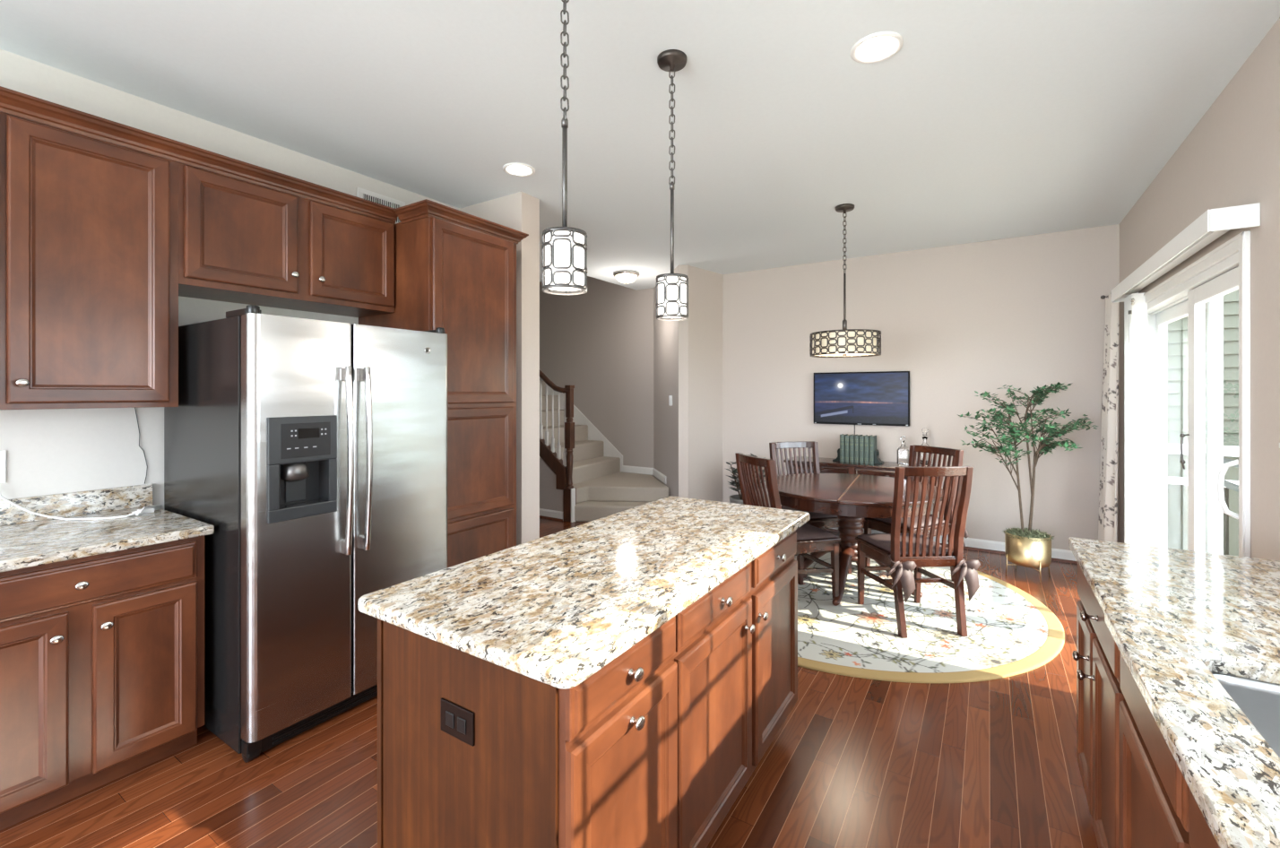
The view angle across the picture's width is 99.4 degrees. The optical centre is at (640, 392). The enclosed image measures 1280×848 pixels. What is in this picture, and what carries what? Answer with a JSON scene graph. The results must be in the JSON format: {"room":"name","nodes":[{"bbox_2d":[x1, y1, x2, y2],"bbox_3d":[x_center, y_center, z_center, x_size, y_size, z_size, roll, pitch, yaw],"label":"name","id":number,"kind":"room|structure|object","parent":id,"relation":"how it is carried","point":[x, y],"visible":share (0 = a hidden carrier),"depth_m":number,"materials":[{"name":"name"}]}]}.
{"room":"kitchen","nodes":[
{"label":"kitchen","id":0,"kind":"room"},
{"bbox_2d":[0,48,459,509],"bbox_3d":[-3.090,0.030,1.518,0.120,2.839,6.216,0,0,33],"label":"wall","id":1,"kind":"structure","parent":0,"point":[49,451],"depth_m":2.48,"materials":[{"name":"grey paint"}]},
{"bbox_2d":[0,450,6,483],"bbox_3d":[-2.597,0.300,2.166,0.009,0.130,0.090,0,0,33],"label":"wall outlet","id":2,"kind":"object","parent":1,"relation":"attached to","point":[3,454],"visible":1,"depth_m":2.20,"materials":[{"name":"white plastic"}]},
{"bbox_2d":[0,484,152,526],"bbox_3d":[-2.530,0.485,2.260,0.020,0.102,0.771,0,0,33],"label":"backsplash","id":3,"kind":"structure","parent":1,"relation":"attached to","point":[80,503],"depth_m":2.36,"materials":[{"name":"beige stone"}]},
{"bbox_2d":[0,86,183,409],"bbox_3d":[-2.420,-0.505,2.032,0.445,1.135,1.005,0,0,33],"label":"upper cabinet","id":4,"kind":"object","parent":1,"relation":"attached to","point":[89,203],"visible":1,"depth_m":2.11,"materials":[{"name":"brown wood"}]},
{"bbox_2d":[134,407,147,484],"bbox_3d":[-2.347,0.247,2.555,0.003,0.366,0.048,0,0,33],"label":"wire","id":5,"kind":"object","parent":1,"relation":"attached to","point":[134,408],"visible":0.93,"depth_m":2.55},
{"bbox_2d":[178,143,397,317],"bbox_3d":[-1.873,-0.774,2.885,0.445,0.598,1.022,0,0,33],"label":"upper cabinet","id":6,"kind":"object","parent":1,"relation":"attached to","point":[249,234],"visible":0.97,"depth_m":2.70,"materials":[{"name":"brown wood"}]},
{"bbox_2d":[357,187,405,223],"bbox_3d":[-1.695,-1.210,3.571,0.010,0.180,0.330,0,0,33],"label":"air vent","id":7,"kind":"object","parent":1,"relation":"in","point":[364,194],"visible":0.28,"depth_m":3.56,"materials":[{"name":"white metal"}]},
{"bbox_2d":[459,191,539,544],"bbox_3d":[-1.092,0.030,4.033,0.765,2.839,0.177,0,0,33],"label":"wall","id":8,"kind":"structure","parent":0,"point":[520,211],"depth_m":3.81,"materials":[{"name":"beige paint"}]},
{"bbox_2d":[0,517,1098,847],"bbox_3d":[-1.464,1.500,2.663,7.460,0.100,9.900,0,0,33],"label":"floor","id":9,"kind":"structure","parent":0,"point":[854,762],"depth_m":2.03,"materials":[{"name":"brown wood"}]},
{"bbox_2d":[0,535,204,830],"bbox_3d":[-2.229,1.011,2.076,0.715,0.878,0.725,0,0,33],"label":"base cabinet","id":10,"kind":"object","parent":9,"relation":"on","point":[102,655],"visible":0.96,"depth_m":1.93,"materials":[{"name":"brown wood"}]},
{"bbox_2d":[0,484,214,572],"bbox_3d":[-2.235,0.503,2.071,0.720,0.138,0.771,0,0,33],"label":"countertop","id":11,"kind":"structure","parent":10,"relation":"on","point":[27,540],"depth_m":2.18,"materials":[{"name":"beige stone"}]},
{"bbox_2d":[0,492,162,520],"bbox_3d":[-2.357,0.452,2.287,0.510,0.167,0.111,0,0,-37],"label":"power cord","id":12,"kind":"object","parent":11,"relation":"on","point":[145,509],"visible":1,"depth_m":2.29,"materials":[{"name":"white plastic"}]},
{"bbox_2d":[164,304,447,761],"bbox_3d":[-1.591,0.554,2.688,0.958,1.790,0.921,0,0,33],"label":"refrigerator","id":13,"kind":"object","parent":9,"relation":"on","point":[314,452],"visible":0.93,"depth_m":2.29,"materials":[{"name":"grey metal"}]},
{"bbox_2d":[164,315,242,753],"bbox_3d":[-1.659,0.559,2.731,0.796,1.722,0.920,0,0,33],"label":"panel","id":14,"kind":"object","parent":13,"relation":"attached to","point":[203,435],"depth_m":2.25,"materials":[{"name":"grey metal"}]},
{"bbox_2d":[358,198,528,567],"bbox_3d":[-1.279,0.195,3.514,0.765,2.510,0.788,0,0,33],"label":"pantry cabinet","id":15,"kind":"object","parent":9,"relation":"on","point":[455,270],"visible":0.61,"depth_m":3.29,"materials":[{"name":"brown wood"}]},
{"bbox_2d":[377,530,797,847],"bbox_3d":[0.014,1.011,1.855,0.671,0.878,1.522,0,0,33],"label":"kitchen island","id":16,"kind":"object","parent":9,"relation":"on","point":[654,748],"visible":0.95,"depth_m":1.31,"materials":[{"name":"brown wood"}]},
{"bbox_2d":[445,710,466,734],"bbox_3d":[-0.418,0.747,1.230,0.068,0.032,0.003,0,0,33],"label":"receptacle","id":17,"kind":"object","parent":16,"relation":"attached to","point":[455,721],"depth_m":1.23,"materials":[{"name":"black plastic"}]},
{"bbox_2d":[441,697,474,746],"bbox_3d":[-0.415,0.747,1.234,0.112,0.074,0.006,0,0,33],"label":"outlet plate","id":18,"kind":"object","parent":16,"relation":"attached to","point":[457,715],"depth_m":1.23,"materials":[{"name":"brown plastic"}]},
{"bbox_2d":[357,496,810,689],"bbox_3d":[0.009,0.553,1.930,0.734,0.035,1.678,0,0,33],"label":"island countertop","id":19,"kind":"structure","parent":16,"relation":"on","point":[554,609],"depth_m":1.50,"materials":[{"name":"beige stone"}]},
{"bbox_2d":[539,377,669,522],"bbox_3d":[-0.908,0.478,7.035,3.311,1.944,1.480,0,0,33],"label":"staircase","id":20,"kind":"structure","parent":9,"relation":"on","point":[602,490],"depth_m":6.78,"materials":[{"name":"beige carpet"}]},
{"bbox_2d":[539,369,576,522],"bbox_3d":[-1.529,0.105,6.608,1.852,2.691,0.104,0,0,33],"label":"stair railing","id":21,"kind":"object","parent":20,"relation":"on","point":[563,469],"visible":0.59,"depth_m":6.16,"materials":[{"name":"brown wood"}]},
{"bbox_2d":[726,453,765,504],"bbox_3d":[1.154,1.064,5.865,0.466,0.772,0.469,0,0,-24],"label":"potted plant","id":22,"kind":"object","parent":9,"relation":"on","point":[733,498],"visible":0.34,"depth_m":5.85,"materials":[{"name":"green plant"}]},
{"bbox_2d":[783,456,932,529],"bbox_3d":[2.134,1.067,5.351,1.330,0.765,0.429,0,0,33],"label":"sideboard","id":23,"kind":"object","parent":9,"relation":"on","point":[826,465],"visible":0.12,"depth_m":5.22,"materials":[{"name":"brown wood"}]},
{"bbox_2d":[832,448,839,461],"bbox_3d":[1.990,0.620,5.472,0.069,0.129,0.120,0,0,33],"label":"bookend","id":24,"kind":"object","parent":23,"relation":"on","point":[837,459],"visible":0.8,"depth_m":5.41,"materials":[{"name":"metal"}]},
{"bbox_2d":[839,433,847,461],"bbox_3d":[2.042,0.552,5.444,0.042,0.265,0.170,0,0,33],"label":"book","id":25,"kind":"object","parent":23,"relation":"on","point":[842,436],"visible":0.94,"depth_m":5.37,"materials":[{"name":"green fabric"}]},
{"bbox_2d":[844,434,849,462],"bbox_3d":[2.081,0.554,5.420,0.042,0.261,0.170,0,0,33],"label":"book","id":26,"kind":"object","parent":23,"relation":"on","point":[847,436],"visible":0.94,"depth_m":5.35,"materials":[{"name":"green fabric"}]},
{"bbox_2d":[849,433,855,462],"bbox_3d":[2.119,0.552,5.395,0.042,0.265,0.170,0,0,33],"label":"book","id":27,"kind":"object","parent":23,"relation":"on","point":[851,436],"visible":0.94,"depth_m":5.32,"materials":[{"name":"green fabric"}]},
{"bbox_2d":[854,434,862,462],"bbox_3d":[2.157,0.552,5.371,0.042,0.265,0.170,0,0,33],"label":"book","id":28,"kind":"object","parent":23,"relation":"on","point":[856,436],"visible":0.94,"depth_m":5.30,"materials":[{"name":"green fabric"}]},
{"bbox_2d":[859,434,864,463],"bbox_3d":[2.196,0.554,5.346,0.042,0.261,0.170,0,0,33],"label":"book","id":29,"kind":"object","parent":23,"relation":"on","point":[861,437],"visible":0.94,"depth_m":5.27,"materials":[{"name":"green fabric"}]},
{"bbox_2d":[864,434,872,463],"bbox_3d":[2.234,0.552,5.322,0.042,0.265,0.170,0,0,33],"label":"book","id":30,"kind":"object","parent":23,"relation":"on","point":[866,437],"visible":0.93,"depth_m":5.25,"materials":[{"name":"green fabric"}]},
{"bbox_2d":[869,435,876,464],"bbox_3d":[2.272,0.552,5.297,0.042,0.265,0.170,0,0,33],"label":"book","id":31,"kind":"object","parent":23,"relation":"on","point":[872,438],"visible":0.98,"depth_m":5.23,"materials":[{"name":"green fabric"}]},
{"bbox_2d":[874,449,883,464],"bbox_3d":[2.320,0.620,5.261,0.069,0.129,0.120,0,0,33],"label":"bookend","id":32,"kind":"object","parent":23,"relation":"on","point":[877,461],"visible":1,"depth_m":5.22,"materials":[{"name":"metal"}]},
{"bbox_2d":[897,435,909,466],"bbox_3d":[2.460,0.544,5.076,0.098,0.279,0.098,0,0,33],"label":"decanter","id":33,"kind":"object","parent":23,"relation":"on","point":[903,452],"visible":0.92,"depth_m":5.04,"materials":[{"name":"clear glass"}]},
{"bbox_2d":[916,427,932,466],"bbox_3d":[2.672,0.506,5.094,0.132,0.355,0.132,0,0,33],"label":"decanter","id":34,"kind":"object","parent":23,"relation":"on","point":[924,430],"visible":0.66,"depth_m":5.07,"materials":[{"name":"clear glass"}]},
{"bbox_2d":[794,552,1064,683],"bbox_3d":[1.481,1.443,4.014,2.614,0.012,2.614,0,0,33],"label":"round rug","id":35,"kind":"object","parent":9,"relation":"on","point":[1010,632],"visible":0.46,"depth_m":3.24,"materials":[{"name":"fabric"}]},
{"bbox_2d":[735,452,840,597],"bbox_3d":[1.012,0.934,3.794,0.580,1.003,0.463,0,0,-19],"label":"dining chair","id":36,"kind":"object","parent":35,"relation":"on","point":[749,497],"visible":0.52,"depth_m":3.67,"materials":[{"name":"brown wood"}]},
{"bbox_2d":[795,523,838,540],"bbox_3d":[1.024,1.090,3.799,0.524,0.291,0.573,0,0,-19],"label":"seat cushion","id":37,"kind":"object","parent":36,"relation":"on","point":[806,531],"visible":0.23,"depth_m":3.67,"materials":[{"name":"brown fabric"}]},
{"bbox_2d":[769,441,851,578],"bbox_3d":[1.407,0.934,4.534,0.463,1.003,0.580,0,0,-13],"label":"dining chair","id":38,"kind":"object","parent":35,"relation":"on","point":[828,522],"visible":0.43,"depth_m":4.75,"materials":[{"name":"brown wood"}]},
{"bbox_2d":[765,505,837,518],"bbox_3d":[1.410,1.090,4.522,0.573,0.291,0.524,0,0,-14],"label":"seat cushion","id":39,"kind":"object","parent":38,"relation":"on","point":[812,514],"visible":0.12,"depth_m":4.28,"materials":[{"name":"brown fabric"}]},
{"bbox_2d":[764,473,943,605],"bbox_3d":[1.565,1.060,4.040,1.250,0.739,1.249,0,0,28],"label":"dining table","id":40,"kind":"object","parent":35,"relation":"on","point":[851,497],"visible":0.73,"depth_m":3.82,"materials":[{"name":"brown wood"}]},
{"bbox_2d":[864,444,963,581],"bbox_3d":[2.119,0.934,4.217,0.580,1.003,0.463,0,0,-22],"label":"dining chair","id":41,"kind":"object","parent":35,"relation":"on","point":[957,454],"visible":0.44,"depth_m":4.23,"materials":[{"name":"brown wood"}]},
{"bbox_2d":[869,515,968,546],"bbox_3d":[2.108,1.090,4.212,0.524,0.291,0.573,0,0,-22],"label":"seat cushion","id":42,"kind":"object","parent":41,"relation":"on","point":[886,520],"visible":0.23,"depth_m":4.06,"materials":[{"name":"brown fabric"}]},
{"bbox_2d":[855,466,973,638],"bbox_3d":[1.716,0.934,3.439,0.463,1.003,0.580,0,0,-3],"label":"dining chair","id":43,"kind":"object","parent":35,"relation":"on","point":[964,489],"visible":0.94,"depth_m":3.24,"materials":[{"name":"brown wood"}]},
{"bbox_2d":[856,533,980,602],"bbox_3d":[1.715,1.090,3.452,0.573,0.291,0.524,0,0,-3],"label":"seat cushion","id":44,"kind":"object","parent":43,"relation":"on","point":[904,573],"visible":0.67,"depth_m":3.21,"materials":[{"name":"brown fabric"}]},
{"bbox_2d":[958,381,1097,582],"bbox_3d":[3.076,0.681,4.346,0.925,1.538,0.713,0,0,33],"label":"potted tree","id":45,"kind":"object","parent":9,"relation":"on","point":[1028,547],"visible":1,"depth_m":4.29,"materials":[{"name":"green plant"}]},
{"bbox_2d":[1072,562,1125,847],"bbox_3d":[1.642,1.011,1.511,0.675,0.878,0.752,0,0,33],"label":"base cabinet","id":46,"kind":"object","parent":9,"relation":"on","point":[1097,655],"visible":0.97,"depth_m":1.62,"materials":[{"name":"brown wood"}]},
{"bbox_2d":[1119,653,1219,847],"bbox_3d":[1.144,1.011,0.735,0.675,0.878,1.090,0,0,33],"label":"base cabinet","id":47,"kind":"object","parent":9,"relation":"on","point":[1158,808],"visible":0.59,"depth_m":1.10,"materials":[{"name":"brown wood"}]},
{"bbox_2d":[1068,536,1279,847],"bbox_3d":[1.356,0.509,1.052,0.662,0.125,1.895,0,0,33],"label":"countertop","id":48,"kind":"structure","parent":47,"relation":"on","point":[1175,618],"depth_m":1.12,"materials":[{"name":"beige stone"}]},
{"bbox_2d":[1211,672,1279,757],"bbox_3d":[1.119,0.679,0.677,0.468,0.213,0.828,0,0,33],"label":"sink","id":49,"kind":"object","parent":48,"relation":"in","point":[1259,701],"visible":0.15,"depth_m":1.07,"materials":[{"name":"metal"}]},
{"bbox_2d":[539,456,563,511],"bbox_3d":[-1.835,0.350,6.804,2.320,2.200,0.050,0,0,33],"label":"wall","id":50,"kind":"structure","parent":0,"point":[551,498],"depth_m":6.27,"materials":[{"name":"beige paint"}]},
{"bbox_2d":[539,508,563,520],"bbox_3d":[-1.819,1.400,6.747,2.250,0.100,0.030,0,0,33],"label":"baseboard","id":51,"kind":"structure","parent":50,"relation":"attached to","point":[558,515],"depth_m":6.23,"materials":[{"name":"white paint"}]},
{"bbox_2d":[539,276,653,475],"bbox_3d":[-0.898,-1.150,7.986,2.660,5.200,0.130,0,0,33],"label":"wall","id":52,"kind":"structure","parent":0,"point":[599,341],"depth_m":7.60,"materials":[{"name":"beige paint"}]},
{"bbox_2d":[622,465,653,475],"bbox_3d":[-0.029,1.045,7.342,0.490,0.090,0.014,0,0,33],"label":"baseboard","id":53,"kind":"structure","parent":52,"relation":"attached to","point":[626,468],"depth_m":7.33,"materials":[{"name":"white paint"}]},
{"bbox_2d":[0,0,1279,290],"bbox_3d":[-1.464,-1.449,2.663,7.460,0.120,9.900,0,0,33],"label":"ceiling","id":54,"kind":"structure","parent":0,"point":[990,119],"depth_m":2.56,"materials":[{"name":"white paint"}]},
{"bbox_2d":[502,163,535,176],"bbox_3d":[-0.753,-1.384,3.381,0.196,0.010,0.196,0,0,33],"label":"recessed light","id":55,"kind":"object","parent":54,"relation":"in","point":[518,169],"visible":1,"depth_m":3.37,"materials":[{"name":"white paint"}]},
{"bbox_2d":[541,0,587,295],"bbox_3d":[-0.227,-0.847,1.637,0.136,1.084,0.136,0,0,-36],"label":"pendant light","id":56,"kind":"object","parent":54,"relation":"hanging from","point":[565,268],"visible":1,"depth_m":1.60,"materials":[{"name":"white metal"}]},
{"bbox_2d":[613,269,639,284],"bbox_3d":[-0.159,-1.325,6.305,0.310,0.128,0.310,0,0,33],"label":"flush ceiling light","id":57,"kind":"object","parent":54,"relation":"attached to","point":[624,276],"visible":1,"depth_m":6.21,"materials":[{"name":"white glass"}]},
{"bbox_2d":[655,49,688,320],"bbox_3d":[0.133,-0.848,2.259,0.136,1.082,0.136,0,0,25],"label":"pendant light","id":58,"kind":"object","parent":54,"relation":"hanging from","point":[670,288],"visible":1,"depth_m":2.23,"materials":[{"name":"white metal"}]},
{"bbox_2d":[809,203,881,357],"bbox_3d":[1.529,-0.828,4.057,0.499,1.122,0.499,0,0,-12],"label":"drum pendant","id":59,"kind":"object","parent":54,"relation":"hanging from","point":[846,342],"visible":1,"depth_m":3.89,"materials":[{"name":"brown metal"}]},
{"bbox_2d":[850,31,903,63],"bbox_3d":[0.952,-1.384,2.186,0.196,0.010,0.196,0,0,33],"label":"recessed light","id":60,"kind":"object","parent":54,"relation":"in","point":[878,47],"visible":1,"depth_m":2.18,"materials":[{"name":"white paint"}]},
{"bbox_2d":[653,265,678,496],"bbox_3d":[0.320,0.030,6.616,0.194,2.839,1.423,0,0,-4],"label":"wall","id":61,"kind":"structure","parent":0,"point":[665,332],"depth_m":6.48,"materials":[{"name":"beige paint"}]},
{"bbox_2d":[652,467,665,484],"bbox_3d":[0.241,1.045,6.850,0.014,0.090,0.740,0,0,-10],"label":"baseboard","id":62,"kind":"structure","parent":61,"relation":"attached to","point":[655,472],"depth_m":6.81,"materials":[{"name":"white paint"}]},
{"bbox_2d":[668,395,672,405],"bbox_3d":[0.367,0.090,6.197,0.072,0.116,0.012,0,0,-10],"label":"light switch","id":63,"kind":"object","parent":61,"relation":"attached to","point":[670,396],"visible":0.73,"depth_m":6.19,"materials":[{"name":"white plastic"}]},
{"bbox_2d":[678,265,722,501],"bbox_3d":[0.712,0.030,6.568,0.676,2.839,1.273,0,0,-4],"label":"wall","id":64,"kind":"structure","parent":0,"point":[700,336],"depth_m":6.08,"materials":[{"name":"beige paint"}]},
{"bbox_2d":[722,224,1119,550],"bbox_3d":[2.527,0.030,5.478,3.776,2.839,0.150,0,0,33],"label":"wall","id":65,"kind":"structure","parent":0,"point":[1025,313],"depth_m":5.09,"materials":[{"name":"beige paint"}]},
{"bbox_2d":[813,371,909,434],"bbox_3d":[2.242,0.232,5.534,0.918,0.883,0.064,0,0,33],"label":"television","id":66,"kind":"object","parent":65,"relation":"attached to","point":[880,398],"visible":1,"depth_m":5.49,"materials":[{"name":"black plastic"}]},
{"bbox_2d":[824,527,1077,563],"bbox_3d":[2.454,1.400,5.418,3.536,0.100,0.030,0,0,33],"label":"baseboard","id":67,"kind":"structure","parent":65,"relation":"attached to","point":[974,544],"depth_m":4.94,"materials":[{"name":"white paint"}]},
{"bbox_2d":[1119,17,1279,561],"bbox_3d":[1.514,0.030,0.543,0.150,2.839,9.550,0,0,33],"label":"wall","id":68,"kind":"structure","parent":0,"point":[1231,157],"depth_m":2.25,"materials":[{"name":"beige paint"}]},
{"bbox_2d":[1098,293,1119,542],"bbox_3d":[3.722,0.315,4.316,0.146,2.231,0.398,0,0,43],"label":"curtain","id":69,"kind":"object","parent":68,"relation":"hanging from","point":[1108,494],"visible":0.86,"depth_m":4.18,"materials":[{"name":"fabric"}]},
{"bbox_2d":[1124,292,1147,545],"bbox_3d":[3.422,0.357,3.764,0.104,2.065,0.308,0,0,33],"label":"vertical blinds","id":70,"kind":"object","parent":68,"relation":"attached to","point":[1135,305],"visible":0.88,"depth_m":3.69,"materials":[{"name":"white plastic"}]},
{"bbox_2d":[1111,202,1260,302],"bbox_3d":[2.956,-0.706,3.067,0.149,0.092,2.085,0,0,33],"label":"blind valance","id":71,"kind":"object","parent":68,"relation":"attached to","point":[1213,223],"visible":0.96,"depth_m":2.55,"materials":[{"name":"white plastic"}]},
{"bbox_2d":[1143,230,1250,557],"bbox_3d":[3.102,0.392,3.080,0.218,2.117,2.069,0,0,33],"label":"door","id":72,"kind":"structure","parent":68,"relation":"in","point":[1203,284],"depth_m":2.88,"materials":[{"name":"white plastic"}]},
{"label":"outside","id":73,"kind":"structure","parent":0,"visible":0},
{"bbox_3d":[6.578,1.660,-3.688,12.944,0.180,12.900,0,0,33],"label":"deck","id":74,"kind":"object","parent":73,"visible":0},
{"bbox_2d":[1204,452,1238,552],"bbox_3d":[4.399,1.051,3.890,0.070,1.038,2.300,0,0,33],"label":"deck railing","id":75,"kind":"object","parent":74,"relation":"on","point":[1230,485],"visible":0.03,"depth_m":4.31,"materials":[{"name":"paint"}]},
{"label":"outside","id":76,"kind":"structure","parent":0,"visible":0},
{"bbox_3d":[13.817,2.600,3.013,100.000,0.100,100.000,0,0,33],"label":"lawn","id":77,"kind":"structure","parent":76,"visible":0},
{"bbox_2d":[1167,289,1238,555],"bbox_3d":[7.670,0.150,5.136,5.040,4.800,3.070,0,0,33],"label":"house","id":78,"kind":"structure","parent":77,"relation":"on","point":[1177,331],"depth_m":5.05,"materials":[{"name":"green plastic"}]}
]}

